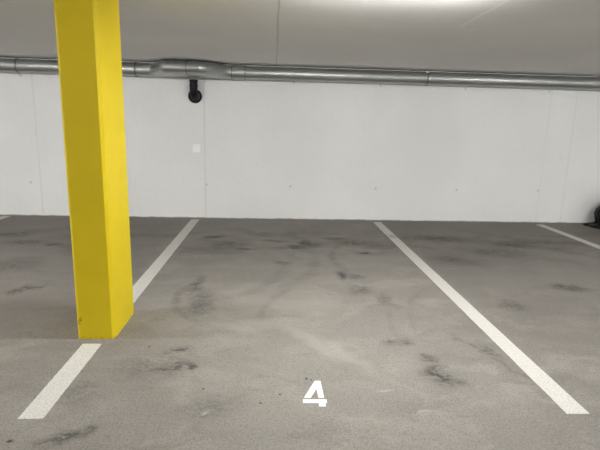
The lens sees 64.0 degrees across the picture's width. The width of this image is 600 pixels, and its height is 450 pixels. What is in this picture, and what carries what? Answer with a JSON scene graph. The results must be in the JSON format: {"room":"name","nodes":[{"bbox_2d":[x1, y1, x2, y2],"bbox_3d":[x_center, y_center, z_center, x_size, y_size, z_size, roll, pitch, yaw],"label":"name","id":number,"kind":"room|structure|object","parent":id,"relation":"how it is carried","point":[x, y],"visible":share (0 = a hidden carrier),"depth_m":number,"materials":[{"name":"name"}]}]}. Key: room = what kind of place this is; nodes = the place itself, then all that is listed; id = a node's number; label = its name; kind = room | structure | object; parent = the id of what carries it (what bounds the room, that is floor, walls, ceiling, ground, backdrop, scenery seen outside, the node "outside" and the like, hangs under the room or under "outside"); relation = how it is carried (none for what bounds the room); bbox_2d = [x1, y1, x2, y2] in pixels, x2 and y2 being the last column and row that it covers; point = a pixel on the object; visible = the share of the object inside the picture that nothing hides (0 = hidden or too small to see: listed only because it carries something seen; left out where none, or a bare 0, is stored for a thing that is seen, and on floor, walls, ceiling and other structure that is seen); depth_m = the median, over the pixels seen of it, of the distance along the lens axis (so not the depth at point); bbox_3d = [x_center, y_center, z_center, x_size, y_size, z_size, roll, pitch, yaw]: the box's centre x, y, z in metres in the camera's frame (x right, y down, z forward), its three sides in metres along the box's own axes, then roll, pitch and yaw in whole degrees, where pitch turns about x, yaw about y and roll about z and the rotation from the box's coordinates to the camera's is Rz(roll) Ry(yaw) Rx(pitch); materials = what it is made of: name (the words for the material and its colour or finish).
{"room":"parking garage","nodes":[
{"label":"parking garage","id":0,"kind":"room"},
{"bbox_2d":[0,215,599,449],"bbox_3d":[0.946,1.415,0.658,21.400,0.200,14.006,1,12,-3],"label":"floor","id":1,"kind":"structure","parent":0,"point":[224,347],"depth_m":3.17,"materials":[{"name":"concrete"}]},
{"bbox_2d":[18,344,100,418],"bbox_3d":[-1.301,0.838,2.665,0.121,0.002,0.797,1,12,-3],"label":"parking line","id":2,"kind":"object","parent":1,"relation":"on","point":[41,405],"visible":1,"depth_m":2.58,"materials":[{"name":"white paint"}]},
{"bbox_2d":[53,0,133,338],"bbox_3d":[-1.311,-0.380,3.119,0.236,2.200,0.452,1,12,-3],"label":"concrete pillar","id":3,"kind":"structure","parent":1,"relation":"on","point":[88,40],"depth_m":2.95,"materials":[{"name":"yellow paint"}]},
{"bbox_2d":[133,219,198,302],"bbox_3d":[-1.448,0.266,5.393,0.121,0.002,3.385,1,12,-3],"label":"parking line","id":4,"kind":"object","parent":1,"relation":"on","point":[146,278],"visible":0.91,"depth_m":4.85,"materials":[{"name":"white paint"}]},
{"bbox_2d":[303,381,326,406],"bbox_3d":[0.073,0.895,2.554,0.125,0.002,0.251,1,12,-3],"label":"number","id":5,"kind":"object","parent":1,"relation":"on","point":[317,384],"visible":1,"depth_m":2.53,"materials":[{"name":"white paint"}]},
{"bbox_2d":[373,222,589,413],"bbox_3d":[1.281,0.456,4.811,0.121,0.002,4.878,1,12,-3],"label":"parking line","id":6,"kind":"object","parent":1,"relation":"on","point":[545,382],"visible":1,"depth_m":3.25,"materials":[{"name":"white paint"}]},
{"bbox_2d":[536,224,599,248],"bbox_3d":[3.782,0.491,4.943,0.121,0.002,4.858,1,12,-3],"label":"parking line","id":7,"kind":"object","parent":1,"relation":"on","point":[543,226],"visible":1,"depth_m":6.53,"materials":[{"name":"white paint"}]},
{"bbox_2d":[583,206,599,228],"bbox_3d":[4.721,-0.243,7.190,0.741,0.570,0.520,1,12,-3],"label":"bag","id":8,"kind":"object","parent":1,"relation":"on","point":[596,224],"visible":1,"depth_m":7.24,"materials":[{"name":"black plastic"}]},
{"bbox_2d":[0,58,599,222],"bbox_3d":[0.612,-1.173,7.160,21.400,2.200,0.200,1,12,-3],"label":"wall","id":9,"kind":"structure","parent":0,"point":[270,149],"depth_m":7.06,"materials":[{"name":"white paint"}]},
{"bbox_2d":[188,80,201,102],"bbox_3d":[-1.482,-1.867,6.713,0.194,0.309,0.180,1,12,-3],"label":"drain pipe","id":10,"kind":"object","parent":9,"relation":"attached to","point":[194,95],"visible":1,"depth_m":6.67,"materials":[{"name":"black plastic"}]},
{"bbox_2d":[192,144,199,152],"bbox_3d":[-1.497,-1.110,6.941,0.112,0.120,0.032,1,12,-3],"label":"wall plate","id":11,"kind":"object","parent":9,"relation":"attached to","point":[196,147],"visible":1,"depth_m":6.93,"materials":[{"name":"white plastic"}]},
{"bbox_2d":[0,0,599,76],"bbox_3d":[1.005,-0.958,0.163,21.400,0.250,14.006,1,12,-3],"label":"ceiling","id":12,"kind":"structure","parent":0,"point":[531,37],"depth_m":4.25,"materials":[{"name":"paint"}]},
{"bbox_2d":[0,58,599,89],"bbox_3d":[0.657,-2.067,6.572,20.960,0.210,0.542,1,12,-3],"label":"pipe","id":13,"kind":"object","parent":12,"relation":"hanging from","point":[172,68],"visible":1,"depth_m":6.65,"materials":[{"name":"metal"}]}
]}

